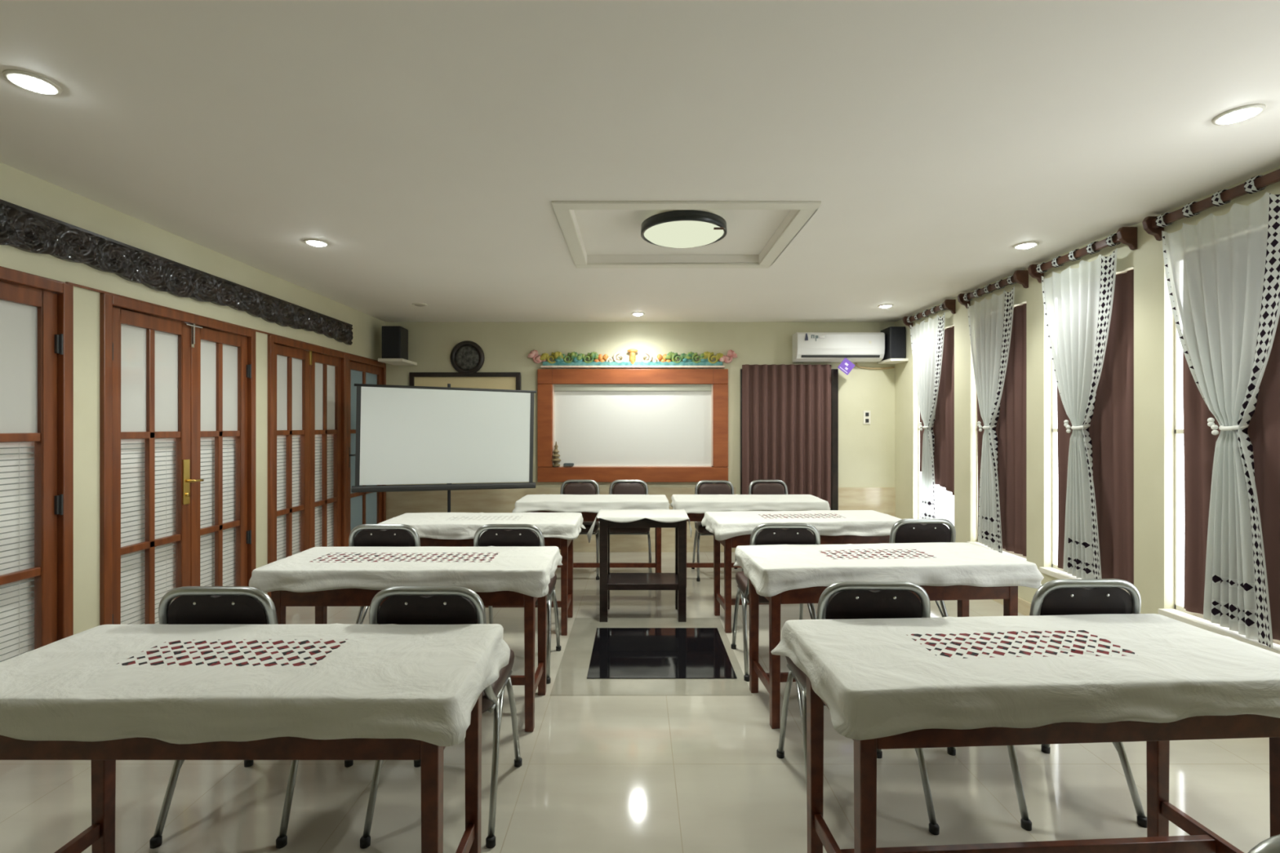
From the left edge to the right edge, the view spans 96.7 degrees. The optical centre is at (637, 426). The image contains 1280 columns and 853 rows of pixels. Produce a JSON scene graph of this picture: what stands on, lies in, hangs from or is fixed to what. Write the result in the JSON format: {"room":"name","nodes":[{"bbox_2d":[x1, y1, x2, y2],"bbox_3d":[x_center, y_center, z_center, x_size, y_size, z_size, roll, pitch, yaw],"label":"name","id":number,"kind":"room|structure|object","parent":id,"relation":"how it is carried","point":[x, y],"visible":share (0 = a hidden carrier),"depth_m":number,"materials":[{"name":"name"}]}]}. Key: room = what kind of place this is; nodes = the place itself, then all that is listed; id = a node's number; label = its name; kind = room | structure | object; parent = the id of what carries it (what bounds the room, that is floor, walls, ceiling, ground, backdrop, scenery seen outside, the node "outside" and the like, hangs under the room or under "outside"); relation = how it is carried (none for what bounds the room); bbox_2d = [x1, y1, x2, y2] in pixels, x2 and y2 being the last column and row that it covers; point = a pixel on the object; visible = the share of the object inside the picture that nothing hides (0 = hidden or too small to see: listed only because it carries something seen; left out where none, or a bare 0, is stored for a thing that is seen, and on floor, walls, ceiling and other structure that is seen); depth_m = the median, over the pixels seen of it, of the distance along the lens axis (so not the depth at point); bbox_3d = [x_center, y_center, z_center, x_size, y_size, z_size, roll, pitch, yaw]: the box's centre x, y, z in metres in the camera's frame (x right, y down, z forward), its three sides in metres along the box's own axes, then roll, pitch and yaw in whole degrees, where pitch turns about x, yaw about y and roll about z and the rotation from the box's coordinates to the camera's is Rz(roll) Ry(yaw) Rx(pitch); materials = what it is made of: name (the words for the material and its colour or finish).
{"room":"classroom","nodes":[
{"label":"classroom","id":0,"kind":"room"},
{"bbox_2d":[0,162,385,634],"bbox_3d":[-2.895,0.116,-0.070,0.160,2.568,12.860,0,0,0],"label":"wall","id":1,"kind":"structure","parent":0,"point":[17,187],"depth_m":2.97,"materials":[{"name":"beige paint"}]},
{"bbox_2d":[0,441,34,661],"bbox_3d":[-2.876,0.645,2.490,0.005,1.211,0.532,0,0,0],"label":"slat blind","id":2,"kind":"object","parent":1,"relation":"attached to","point":[16,458],"depth_m":2.64,"materials":[{"name":"plastic"}]},
{"bbox_2d":[0,266,73,662],"bbox_3d":[-2.859,0.347,2.210,0.132,2.105,1.220,0,0,0],"label":"door","id":3,"kind":"structure","parent":1,"relation":"in","point":[37,312],"depth_m":2.70,"materials":[{"name":"red wood"}]},
{"bbox_2d":[120,438,175,624],"bbox_3d":[-2.876,0.645,3.313,0.005,1.211,0.538,0,0,0],"label":"slat blind","id":4,"kind":"object","parent":1,"relation":"attached to","point":[132,451],"depth_m":3.30,"materials":[{"name":"plastic"}]},
{"bbox_2d":[0,199,353,345],"bbox_3d":[-2.794,-0.893,3.355,0.039,0.200,4.410,0,0,0],"label":"carved frieze","id":5,"kind":"object","parent":1,"relation":"attached to","point":[24,229],"visible":1,"depth_m":3.23,"materials":[{"name":"black wood"}]},
{"bbox_2d":[99,293,256,625],"bbox_3d":[-2.843,0.347,3.575,0.164,2.105,1.190,0,0,0],"label":"door","id":6,"kind":"structure","parent":1,"relation":"in","point":[178,389],"depth_m":3.47,"materials":[{"name":"red wood"}]},
{"bbox_2d":[200,436,235,586],"bbox_3d":[-2.876,0.645,3.858,0.005,1.211,0.496,0,0,0],"label":"slat blind","id":7,"kind":"object","parent":1,"relation":"attached to","point":[207,444],"depth_m":3.86,"materials":[{"name":"plastic"}]},
{"bbox_2d":[65,281,377,360],"bbox_3d":[-2.809,-0.706,4.565,0.012,0.012,3.530,0,0,0],"label":"trim","id":8,"kind":"structure","parent":1,"relation":"attached to","point":[68,282],"depth_m":3.46,"materials":[{"name":"red wood"}]},
{"bbox_2d":[276,435,300,560],"bbox_3d":[-2.876,0.645,4.638,0.005,1.211,0.497,0,0,0],"label":"slat blind","id":9,"kind":"object","parent":1,"relation":"attached to","point":[281,439],"depth_m":4.64,"materials":[{"name":"plastic"}]},
{"bbox_2d":[267,334,346,597],"bbox_3d":[-2.859,0.347,4.900,0.132,2.105,1.140,0,0,0],"label":"door","id":10,"kind":"structure","parent":1,"relation":"in","point":[307,383],"depth_m":4.85,"materials":[{"name":"red wood"}]},
{"bbox_2d":[315,434,333,546],"bbox_3d":[-2.876,0.645,5.162,0.005,1.211,0.497,0,0,0],"label":"slat blind","id":11,"kind":"object","parent":1,"relation":"attached to","point":[318,437],"depth_m":5.17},
{"bbox_2d":[346,353,386,546],"bbox_3d":[-2.841,0.347,5.901,0.169,2.105,0.859,0,0,0],"label":"door","id":12,"kind":"structure","parent":1,"relation":"in","point":[362,508],"depth_m":5.76,"materials":[{"name":"red wood"}]},
{"bbox_2d":[0,551,1270,852],"bbox_3d":[0.033,1.457,-0.070,6.095,0.126,13.260,0,0,0],"label":"floor","id":13,"kind":"structure","parent":0,"point":[597,774],"depth_m":2.23,"materials":[{"name":"beige tile"}]},
{"bbox_2d":[0,693,481,852],"bbox_3d":[-1.090,1.026,1.600,1.290,0.749,0.490,0,0,0],"label":"table","id":14,"kind":"object","parent":13,"relation":"on","point":[100,834],"visible":0.25,"depth_m":1.40,"materials":[{"name":"red wood"}]},
{"bbox_2d":[0,622,510,746],"bbox_3d":[-1.095,0.701,1.603,1.394,0.123,0.593,0,0,0],"label":"tablecloth","id":15,"kind":"object","parent":14,"relation":"on","point":[180,684],"visible":1,"depth_m":1.44,"materials":[{"name":"white fabric"}]},
{"bbox_2d":[149,586,353,848],"bbox_3d":[-1.400,0.965,2.120,0.453,0.870,0.497,0,0,0],"label":"chair","id":16,"kind":"object","parent":13,"relation":"on","point":[196,605],"visible":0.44,"depth_m":1.89,"materials":[{"name":"silver metal"}]},
{"bbox_2d":[348,524,420,623],"bbox_3d":[-1.380,0.965,3.327,0.453,0.870,0.497,0,0,0],"label":"chair","id":17,"kind":"object","parent":13,"relation":"on","point":[371,535],"visible":0.35,"depth_m":3.09,"materials":[{"name":"silver metal"}]},
{"bbox_2d":[271,588,546,732],"bbox_3d":[-1.075,1.026,2.800,1.290,0.749,0.490,0,0,0],"label":"table","id":18,"kind":"object","parent":13,"relation":"on","point":[321,600],"visible":0.34,"depth_m":2.60,"materials":[{"name":"red wood"}]},
{"bbox_2d":[248,546,562,597],"bbox_3d":[-1.079,0.700,2.804,1.372,0.124,0.589,0,0,0],"label":"tablecloth","id":19,"kind":"object","parent":18,"relation":"on","point":[528,571],"visible":0.97,"depth_m":2.58,"materials":[{"name":"white fabric"}]},
{"bbox_2d":[360,586,522,848],"bbox_3d":[-0.700,0.965,2.120,0.453,0.870,0.497,0,0,0],"label":"chair","id":20,"kind":"object","parent":13,"relation":"on","point":[405,605],"visible":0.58,"depth_m":1.89,"materials":[{"name":"silver metal"}]},
{"bbox_2d":[351,383,536,512],"bbox_3d":[-1.771,0.502,5.330,1.602,1.795,0.478,0,0,-22],"label":"projection screen","id":21,"kind":"object","parent":13,"relation":"on","point":[405,434],"visible":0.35,"depth_m":5.18,"materials":[{"name":"white fabric"}]},
{"bbox_2d":[419,537,573,635],"bbox_3d":[-1.070,1.026,4.000,1.290,0.749,0.490,0,0,-1],"label":"table","id":22,"kind":"object","parent":13,"relation":"on","point":[566,546],"visible":0.29,"depth_m":3.81,"materials":[{"name":"red wood"}]},
{"bbox_2d":[377,512,585,539],"bbox_3d":[-1.066,0.702,4.003,1.378,0.124,0.594,0,0,0],"label":"tablecloth","id":23,"kind":"object","parent":22,"relation":"on","point":[442,526],"visible":0.82,"depth_m":3.86,"materials":[{"name":"white fabric"}]},
{"bbox_2d":[473,524,560,684],"bbox_3d":[-0.700,0.965,3.327,0.453,0.870,0.497,0,0,0],"label":"chair","id":24,"kind":"object","parent":13,"relation":"on","point":[496,535],"visible":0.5,"depth_m":3.10,"materials":[{"name":"silver metal"}]},
{"bbox_2d":[558,480,599,580],"bbox_3d":[-0.570,0.965,5.438,0.453,0.870,0.497,0,0,0],"label":"chair","id":25,"kind":"object","parent":13,"relation":"on","point":[572,487],"visible":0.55,"depth_m":5.62,"materials":[{"name":"silver metal"}]},
{"bbox_2d":[526,511,661,573],"bbox_3d":[-0.390,1.026,5.130,1.290,0.749,0.490,0,0,0],"label":"table","id":26,"kind":"object","parent":13,"relation":"on","point":[587,517],"visible":0.19,"depth_m":4.93,"materials":[{"name":"red wood"}]},
{"bbox_2d":[512,493,669,512],"bbox_3d":[-0.385,0.701,5.131,1.385,0.124,0.586,0,0,0],"label":"tablecloth","id":27,"kind":"object","parent":26,"relation":"on","point":[528,503],"visible":0.98,"depth_m":4.87,"materials":[{"name":"white fabric"}]},
{"bbox_2d":[608,480,651,573],"bbox_3d":[-0.085,0.965,5.428,0.453,0.870,0.497,0,0,0],"label":"chair","id":28,"kind":"object","parent":13,"relation":"on","point":[621,487],"visible":0.41,"depth_m":5.61,"materials":[{"name":"silver metal"}]},
{"bbox_2d":[599,518,687,622],"bbox_3d":[0.040,1.026,4.240,0.630,0.748,0.350,0,0,0],"label":"table","id":29,"kind":"object","parent":13,"relation":"on","point":[677,581],"visible":0.66,"depth_m":4.08,"materials":[{"name":"black wood"}]},
{"bbox_2d":[586,509,692,542],"bbox_3d":[0.015,0.743,4.233,0.822,0.209,0.378,0,0,0],"label":"tablecloth","id":30,"kind":"object","parent":29,"relation":"on","point":[612,515],"visible":1,"depth_m":4.14,"materials":[{"name":"white fabric"}]},
{"bbox_2d":[607,573,678,590],"bbox_3d":[0.040,1.153,4.240,0.590,0.045,0.316,0,0,0],"label":"shelf","id":31,"kind":"object","parent":29,"relation":"attached to","point":[616,581],"depth_m":4.14,"materials":[{"name":"black wood"}]},
{"bbox_2d":[550,617,752,695],"bbox_3d":[0.072,1.404,3.560,1.055,0.011,1.200,0,0,0],"label":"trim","id":32,"kind":"structure","parent":13,"relation":"on","point":[571,679],"depth_m":3.15,"materials":[{"name":"tile"}]},
{"bbox_2d":[686,513,741,567],"bbox_3d":[0.985,1.026,5.130,1.290,0.749,0.490,0,0,0],"label":"table","id":33,"kind":"object","parent":13,"relation":"on","point":[692,517],"visible":0.05,"depth_m":5.12,"materials":[{"name":"red wood"}]},
{"bbox_2d":[670,493,830,513],"bbox_3d":[0.991,0.700,5.127,1.374,0.122,0.592,0,0,0],"label":"tablecloth","id":34,"kind":"object","parent":33,"relation":"on","point":[691,504],"visible":0.95,"depth_m":4.87,"materials":[{"name":"white fabric"}]},
{"bbox_2d":[691,480,743,581],"bbox_3d":[0.760,0.965,5.388,0.453,0.870,0.497,0,0,0],"label":"chair","id":35,"kind":"object","parent":13,"relation":"on","point":[707,486],"visible":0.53,"depth_m":5.57,"materials":[{"name":"silver metal"}]},
{"bbox_2d":[748,480,787,494],"bbox_3d":[1.300,0.965,5.438,0.453,0.870,0.497,0,0,0],"label":"chair","id":36,"kind":"object","parent":13,"relation":"on","point":[760,487],"visible":0.26,"depth_m":5.62,"materials":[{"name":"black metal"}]},
{"bbox_2d":[731,523,820,681],"bbox_3d":[0.815,0.965,3.357,0.453,0.870,0.497,0,0,0],"label":"chair","id":37,"kind":"object","parent":13,"relation":"on","point":[770,533],"visible":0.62,"depth_m":3.13,"materials":[{"name":"silver metal"}]},
{"bbox_2d":[713,533,889,633],"bbox_3d":[1.180,1.026,4.090,1.290,0.749,0.490,0,0,-4],"label":"table","id":38,"kind":"object","parent":13,"relation":"on","point":[744,540],"visible":0.35,"depth_m":3.90,"materials":[{"name":"red wood"}]},
{"bbox_2d":[701,510,901,540],"bbox_3d":[1.184,0.698,4.087,1.382,0.118,0.586,0,0,-4],"label":"tablecloth","id":39,"kind":"object","parent":38,"relation":"on","point":[725,525],"visible":0.89,"depth_m":3.89,"materials":[{"name":"white fabric"}]},
{"bbox_2d":[776,581,939,835],"bbox_3d":[0.815,0.965,2.182,0.453,0.870,0.497,0,0,0],"label":"chair","id":40,"kind":"object","parent":13,"relation":"on","point":[843,599],"visible":0.45,"depth_m":1.95,"materials":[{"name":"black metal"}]},
{"bbox_2d":[748,578,1017,728],"bbox_3d":[1.205,1.026,2.870,1.290,0.749,0.490,0,0,-4],"label":"table","id":41,"kind":"object","parent":13,"relation":"on","point":[771,681],"visible":0.34,"depth_m":2.69,"materials":[{"name":"red wood"}]},
{"bbox_2d":[733,542,1044,596],"bbox_3d":[1.209,0.699,2.867,1.372,0.122,0.595,0,0,-4],"label":"tablecloth","id":42,"kind":"object","parent":41,"relation":"on","point":[773,570],"visible":0.96,"depth_m":2.65,"materials":[{"name":"white fabric"}]},
{"bbox_2d":[888,518,955,617],"bbox_3d":[1.640,0.965,3.512,0.453,0.870,0.497,0,0,-3],"label":"chair","id":43,"kind":"object","parent":13,"relation":"on","point":[908,530],"visible":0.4,"depth_m":3.28,"materials":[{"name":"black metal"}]},
{"bbox_2d":[806,675,1279,852],"bbox_3d":[1.155,1.026,1.675,1.290,0.749,0.490,0,0,-3],"label":"table","id":44,"kind":"object","parent":13,"relation":"on","point":[1157,736],"visible":0.37,"depth_m":1.53,"materials":[{"name":"red wood"}]},
{"bbox_2d":[770,613,1279,740],"bbox_3d":[1.150,0.697,1.677,1.403,0.119,0.588,0,0,-3],"label":"tablecloth","id":45,"kind":"object","parent":44,"relation":"on","point":[875,678],"visible":1,"depth_m":1.50,"materials":[{"name":"white fabric"}]},
{"bbox_2d":[946,578,1146,831],"bbox_3d":[1.560,0.965,2.210,0.453,0.870,0.497,0,0,-2],"label":"chair","id":46,"kind":"object","parent":13,"relation":"on","point":[1064,596],"visible":0.34,"depth_m":1.98,"materials":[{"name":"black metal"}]},
{"bbox_2d":[1247,834,1279,852],"bbox_3d":[0.985,0.965,0.977,0.453,0.870,0.497,0,0,0],"label":"chair","id":47,"kind":"object","parent":13,"relation":"on","point":[1272,844],"visible":1,"depth_m":0.75,"materials":[{"name":"silver metal"}]},
{"bbox_2d":[0,0,1279,322],"bbox_3d":[0.033,-1.293,-0.070,6.095,0.250,13.260,0,0,0],"label":"ceiling","id":48,"kind":"structure","parent":0,"point":[431,144],"depth_m":2.22,"materials":[{"name":"paint"}]},
{"bbox_2d":[2,69,62,95],"bbox_3d":[-2.050,-1.157,1.930,0.140,0.021,0.140,0,0,0],"label":"recessed light","id":49,"kind":"object","parent":48,"relation":"in","point":[30,82],"visible":1,"depth_m":1.91,"materials":[{"name":"beige"}]},
{"bbox_2d":[303,239,328,246],"bbox_3d":[-2.035,-1.157,3.610,0.140,0.021,0.140,0,0,0],"label":"recessed light","id":50,"kind":"object","parent":48,"relation":"in","point":[316,242],"visible":1,"depth_m":3.58,"materials":[{"name":"beige"}]},
{"bbox_2d":[412,302,427,306],"bbox_3d":[-2.080,-1.157,5.440,0.140,0.021,0.140,0,0,0],"label":"recessed light","id":51,"kind":"object","parent":48,"relation":"in","point":[419,304],"visible":1,"depth_m":5.41,"materials":[{"name":"beige"}]},
{"bbox_2d":[631,312,644,315],"bbox_3d":[0.007,-1.157,5.890,0.140,0.021,0.140,0,0,0],"label":"recessed light","id":52,"kind":"object","parent":48,"relation":"in","point":[632,313],"visible":1,"depth_m":5.86,"materials":[{"name":"beige"}]},
{"bbox_2d":[640,209,726,248],"bbox_3d":[0.275,-1.163,3.380,0.508,0.130,0.508,0,0,0],"label":"ceiling lamp","id":53,"kind":"object","parent":48,"relation":"attached to","point":[678,228],"visible":1,"depth_m":3.24,"materials":[{"name":"beige"}]},
{"bbox_2d":[551,200,821,268],"bbox_3d":[0.255,-1.161,3.550,1.410,0.015,1.210,0,0,0],"label":"trim","id":54,"kind":"structure","parent":48,"relation":"attached to","point":[562,209],"depth_m":3.07,"materials":[{"name":"beige"}]},
{"bbox_2d":[877,304,893,308],"bbox_3d":[2.400,-1.157,5.500,0.140,0.021,0.140,0,0,0],"label":"recessed light","id":55,"kind":"object","parent":48,"relation":"in","point":[883,306],"visible":1,"depth_m":5.47,"materials":[{"name":"beige"}]},
{"bbox_2d":[1013,241,1039,248],"bbox_3d":[2.500,-1.157,3.660,0.140,0.021,0.140,0,0,0],"label":"recessed light","id":56,"kind":"object","parent":48,"relation":"in","point":[1026,245],"visible":1,"depth_m":3.63,"materials":[{"name":"beige"}]},
{"bbox_2d":[1211,103,1266,125],"bbox_3d":[2.248,-1.157,2.128,0.140,0.021,0.140,0,0,0],"label":"recessed light","id":57,"kind":"object","parent":48,"relation":"in","point":[1241,113],"visible":1,"depth_m":2.11,"materials":[{"name":"beige"}]},
{"bbox_2d":[385,322,894,494],"bbox_3d":[0.033,0.116,6.460,6.095,2.568,0.200,0,0,0],"label":"wall","id":58,"kind":"structure","parent":0,"point":[866,452],"depth_m":6.36,"materials":[{"name":"beige paint"}]},
{"bbox_2d":[377,358,417,365],"bbox_3d":[-2.590,-0.698,6.160,0.260,0.030,0.399,0,0,0],"label":"shelf","id":59,"kind":"object","parent":58,"relation":"attached to","point":[395,362],"visible":1,"depth_m":6.03,"materials":[{"name":"beige"}]},
{"bbox_2d":[381,325,408,359],"bbox_3d":[-2.600,-0.887,6.100,0.200,0.345,0.240,0,0,-2],"label":"wall speaker","id":60,"kind":"object","parent":59,"relation":"on","point":[394,339],"visible":0.85,"depth_m":5.98,"materials":[{"name":"black plastic"}]},
{"bbox_2d":[382,326,399,357],"bbox_3d":[-2.596,-0.887,5.988,0.184,0.329,0.016,0,0,-2],"label":"grille","id":61,"kind":"object","parent":60,"relation":"attached to","point":[390,335],"depth_m":5.98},
{"bbox_2d":[408,372,520,391],"bbox_3d":[-1.920,-0.032,6.345,1.244,1.143,0.030,0,0,0],"label":"framed panel","id":62,"kind":"object","parent":58,"relation":"attached to","point":[492,380],"visible":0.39,"depth_m":6.35,"materials":[{"name":"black wood"}]},
{"bbox_2d":[450,340,484,373],"bbox_3d":[-1.895,-0.767,6.338,0.380,0.380,0.044,0,0,0],"label":"wall plaque","id":63,"kind":"object","parent":58,"relation":"attached to","point":[467,357],"visible":1,"depth_m":6.33,"materials":[{"name":"black wood"}]},
{"bbox_2d":[386,487,735,551],"bbox_3d":[-0.858,1.040,6.353,3.915,0.720,0.014,0,0,0],"label":"wainscot","id":64,"kind":"object","parent":58,"relation":"attached to","point":[488,500],"depth_m":6.35,"materials":[{"name":"paint"}]},
{"bbox_2d":[537,368,728,482],"bbox_3d":[-0.050,-0.010,6.322,2.110,1.250,0.076,0,0,0],"label":"whiteboard","id":65,"kind":"object","parent":58,"relation":"attached to","point":[647,425],"visible":0.94,"depth_m":6.34,"materials":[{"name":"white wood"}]},
{"bbox_2d":[551,441,560,466],"bbox_3d":[-0.900,0.299,6.308,0.110,0.270,0.110,0,0,0],"label":"figurine","id":66,"kind":"object","parent":65,"relation":"on","point":[556,455],"visible":1,"depth_m":6.29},
{"bbox_2d":[527,348,737,368],"bbox_3d":[-0.052,-0.757,6.329,2.340,0.209,0.062,0,0,0],"label":"carving","id":67,"kind":"object","parent":58,"relation":"attached to","point":[576,362],"visible":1,"depth_m":6.32,"materials":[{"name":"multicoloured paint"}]},
{"bbox_2d":[594,354,608,362],"bbox_3d":[-0.402,-0.752,6.327,0.160,0.106,0.041,0,0,0],"label":"flower","id":68,"kind":"object","parent":67,"relation":"on","point":[597,357],"depth_m":6.31,"materials":[{"name":"orange paint"}]},
{"bbox_2d":[657,354,671,362],"bbox_3d":[0.298,-0.752,6.327,0.160,0.106,0.041,0,0,0],"label":"flower","id":69,"kind":"object","parent":67,"relation":"on","point":[668,357],"depth_m":6.31,"materials":[{"name":"orange paint"}]},
{"bbox_2d":[742,364,831,510],"bbox_3d":[1.660,0.297,6.298,0.991,1.965,0.080,0,0,0],"label":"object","id":70,"kind":"object","parent":58,"relation":"hanging from","point":[786,409],"visible":0.7,"depth_m":6.29,"materials":[{"name":"fabric"}]},
{"bbox_2d":[740,368,838,510],"bbox_3d":[1.692,0.379,6.343,1.085,2.043,0.035,0,0,0],"label":"door frame","id":71,"kind":"structure","parent":58,"relation":"in","point":[834,372],"depth_m":6.33,"materials":[{"name":"black wood"}]},
{"bbox_2d":[792,332,884,362],"bbox_3d":[2.205,-0.870,6.252,0.950,0.310,0.216,0,0,0],"label":"air conditioner","id":72,"kind":"object","parent":58,"relation":"attached to","point":[807,347],"visible":1,"depth_m":6.15,"materials":[{"name":"white plastic"}]},
{"bbox_2d":[837,357,855,374],"bbox_3d":[2.262,-0.652,6.154,0.191,0.196,0.006,0,0,0],"label":"tag","id":73,"kind":"object","parent":72,"relation":"hanging from","point":[846,366],"visible":1,"depth_m":6.15,"materials":[{"name":"purple"}]},
{"bbox_2d":[840,362,848,373],"bbox_3d":[2.236,-0.634,6.152,0.097,0.118,0.002,0,0,0],"label":"print","id":74,"kind":"object","parent":73,"relation":"attached to","point":[843,366],"depth_m":6.15},
{"bbox_2d":[838,487,895,516],"bbox_3d":[2.560,1.040,6.353,0.640,0.720,0.014,0,0,0],"label":"trim","id":75,"kind":"structure","parent":58,"relation":"attached to","point":[881,500],"depth_m":6.35,"materials":[{"name":"beige stone"}]},
{"bbox_2d":[863,410,870,424],"bbox_3d":[2.565,-0.100,6.352,0.080,0.150,0.016,0,0,0],"label":"wall switch","id":76,"kind":"object","parent":58,"relation":"attached to","point":[866,413],"visible":1,"depth_m":6.35,"materials":[{"name":"beige"}]},
{"bbox_2d":[855,362,894,369],"bbox_3d":[2.649,-0.675,6.348,0.436,0.078,0.020,0,0,0],"label":"drain pipe","id":77,"kind":"object","parent":58,"relation":"attached to","point":[856,364],"visible":1,"depth_m":6.34,"materials":[{"name":"beige"}]},
{"bbox_2d":[894,165,1279,613],"bbox_3d":[2.922,0.116,-0.070,0.085,2.568,12.860,0,0,0],"label":"wall","id":78,"kind":"structure","parent":0,"point":[1153,317],"depth_m":3.89,"materials":[{"name":"beige paint"}]},
{"bbox_2d":[878,358,908,364],"bbox_3d":[2.784,-0.709,6.199,0.189,0.028,0.319,0,0,0],"label":"shelf","id":79,"kind":"object","parent":78,"relation":"attached to","point":[891,361],"visible":1,"depth_m":6.11,"materials":[{"name":"beige"}]},
{"bbox_2d":[880,326,905,360],"bbox_3d":[2.788,-0.897,6.200,0.168,0.345,0.260,0,0,0],"label":"wall speaker","id":80,"kind":"object","parent":79,"relation":"on","point":[895,336],"visible":0.91,"depth_m":6.07,"materials":[{"name":"black plastic"}]},
{"bbox_2d":[891,327,905,357],"bbox_3d":[2.788,-0.897,6.078,0.152,0.329,0.016,0,0,0],"label":"grille","id":81,"kind":"object","parent":80,"relation":"attached to","point":[898,334],"depth_m":6.07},
{"bbox_2d":[902,299,955,328],"bbox_3d":[2.830,-1.085,5.555,0.098,0.129,0.822,0,0,0],"label":"curtain rod","id":82,"kind":"object","parent":78,"relation":"attached to","point":[949,304],"visible":0.91,"depth_m":5.36,"materials":[{"name":"brown wood"}]},
{"bbox_2d":[906,302,946,518],"bbox_3d":[2.820,-0.077,5.557,0.105,2.125,0.677,0,0,-2],"label":"sheer curtain","id":83,"kind":"object","parent":82,"relation":"hanging from","point":[926,338],"visible":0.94,"depth_m":5.50,"materials":[{"name":"white fabric"}]},
{"bbox_2d":[918,326,952,518],"bbox_3d":[2.945,0.035,5.555,0.020,1.934,0.774,0,0,0],"label":"window","id":84,"kind":"structure","parent":78,"relation":"in","point":[919,472],"depth_m":5.93,"materials":[{"name":"beige"}]},
{"bbox_2d":[919,326,954,495],"bbox_3d":[2.904,-0.139,5.523,0.038,1.558,0.694,0,0,0],"label":"window curtain","id":85,"kind":"object","parent":78,"relation":"hanging from","point":[944,423],"visible":0.52,"depth_m":5.33,"materials":[{"name":"fabric"}]},
{"bbox_2d":[957,270,1028,308],"bbox_3d":[2.830,-1.085,4.565,0.098,0.129,0.762,0,0,0],"label":"curtain rod","id":86,"kind":"object","parent":78,"relation":"attached to","point":[1020,277],"visible":0.88,"depth_m":4.37,"materials":[{"name":"brown wood"}]},
{"bbox_2d":[963,275,1017,552],"bbox_3d":[2.821,-0.077,4.567,0.104,2.125,0.618,0,0,-3],"label":"sheer curtain","id":87,"kind":"object","parent":86,"relation":"hanging from","point":[990,321],"visible":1,"depth_m":4.53,"materials":[{"name":"white fabric"}]},
{"bbox_2d":[966,541,1026,560],"bbox_3d":[2.888,1.012,4.565,0.085,0.036,0.708,0,0,0],"label":"trim","id":88,"kind":"structure","parent":78,"relation":"attached to","point":[975,543],"depth_m":4.62,"materials":[{"name":"beige"}]},
{"bbox_2d":[976,304,1026,558],"bbox_3d":[2.945,0.035,4.565,0.020,1.934,0.714,0,0,0],"label":"window","id":89,"kind":"structure","parent":78,"relation":"in","point":[1003,549],"depth_m":4.91,"materials":[{"name":"beige"}]},
{"bbox_2d":[977,303,1026,556],"bbox_3d":[2.904,0.026,4.545,0.038,1.888,0.659,0,0,0],"label":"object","id":90,"kind":"object","parent":78,"relation":"hanging from","point":[1011,428],"visible":0.48,"depth_m":4.41,"materials":[{"name":"fabric"}]},
{"bbox_2d":[991,597,1031,615],"bbox_3d":[2.874,1.345,-0.077,0.012,0.110,12.846,0,0,0],"label":"baseboard","id":91,"kind":"structure","parent":78,"relation":"attached to","point":[1024,606],"depth_m":4.24,"materials":[{"name":"beige stone"}]},
{"bbox_2d":[1039,567,1078,579],"bbox_3d":[2.888,1.012,3.665,0.085,0.036,0.728,0,0,0],"label":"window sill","id":92,"kind":"structure","parent":78,"relation":"attached to","point":[1051,571],"depth_m":3.89,"materials":[{"name":"beige"}]},
{"bbox_2d":[1027,226,1137,283],"bbox_3d":[2.830,-1.085,3.665,0.098,0.129,0.782,0,0,0],"label":"curtain rod","id":93,"kind":"object","parent":78,"relation":"attached to","point":[1127,236],"visible":0.94,"depth_m":3.48,"materials":[{"name":"brown wood"}]},
{"bbox_2d":[1035,233,1120,578],"bbox_3d":[2.819,-0.077,3.667,0.104,2.125,0.637,0,0,-2],"label":"sheer curtain","id":94,"kind":"object","parent":93,"relation":"hanging from","point":[1077,303],"visible":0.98,"depth_m":3.60,"materials":[{"name":"white fabric"}]},
{"bbox_2d":[1051,271,1128,592],"bbox_3d":[2.945,0.035,3.665,0.020,1.934,0.734,0,0,0],"label":"window","id":95,"kind":"structure","parent":78,"relation":"in","point":[1054,429],"depth_m":4.02,"materials":[{"name":"beige"}]},
{"bbox_2d":[1057,269,1133,584],"bbox_3d":[2.904,0.026,3.626,0.038,1.888,0.640,0,0,0],"label":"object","id":96,"kind":"object","parent":78,"relation":"hanging from","point":[1111,429],"visible":0.48,"depth_m":3.44,"materials":[{"name":"fabric"}]},
{"bbox_2d":[1142,168,1279,240],"bbox_3d":[2.830,-1.085,2.745,0.098,0.129,0.782,0,0,0],"label":"curtain rod","id":97,"kind":"object","parent":78,"relation":"attached to","point":[1149,225],"visible":0.89,"depth_m":2.82,"materials":[{"name":"brown wood"}]},
{"bbox_2d":[1155,174,1279,648],"bbox_3d":[2.819,-0.077,2.747,0.105,2.125,0.637,0,0,-2],"label":"sheer curtain","id":98,"kind":"object","parent":97,"relation":"hanging from","point":[1223,272],"visible":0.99,"depth_m":2.69,"materials":[{"name":"white fabric"}]},
{"bbox_2d":[1158,608,1279,653],"bbox_3d":[2.888,1.012,2.745,0.085,0.036,0.728,0,0,0],"label":"windowsill","id":99,"kind":"structure","parent":78,"relation":"attached to","point":[1174,614],"depth_m":2.84,"materials":[{"name":"beige"}]},
{"bbox_2d":[1173,319,1279,644],"bbox_3d":[2.945,0.035,2.745,0.020,1.934,0.734,0,0,0],"label":"window","id":100,"kind":"structure","parent":78,"relation":"in","point":[1176,340],"depth_m":3.10,"materials":[{"name":"beige"}]},
{"bbox_2d":[1182,315,1279,639],"bbox_3d":[2.904,0.026,2.710,0.038,1.888,0.650,0,0,0],"label":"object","id":101,"kind":"object","parent":78,"relation":"hanging from","point":[1264,428],"visible":0.31,"depth_m":2.87,"materials":[{"name":"fabric"}]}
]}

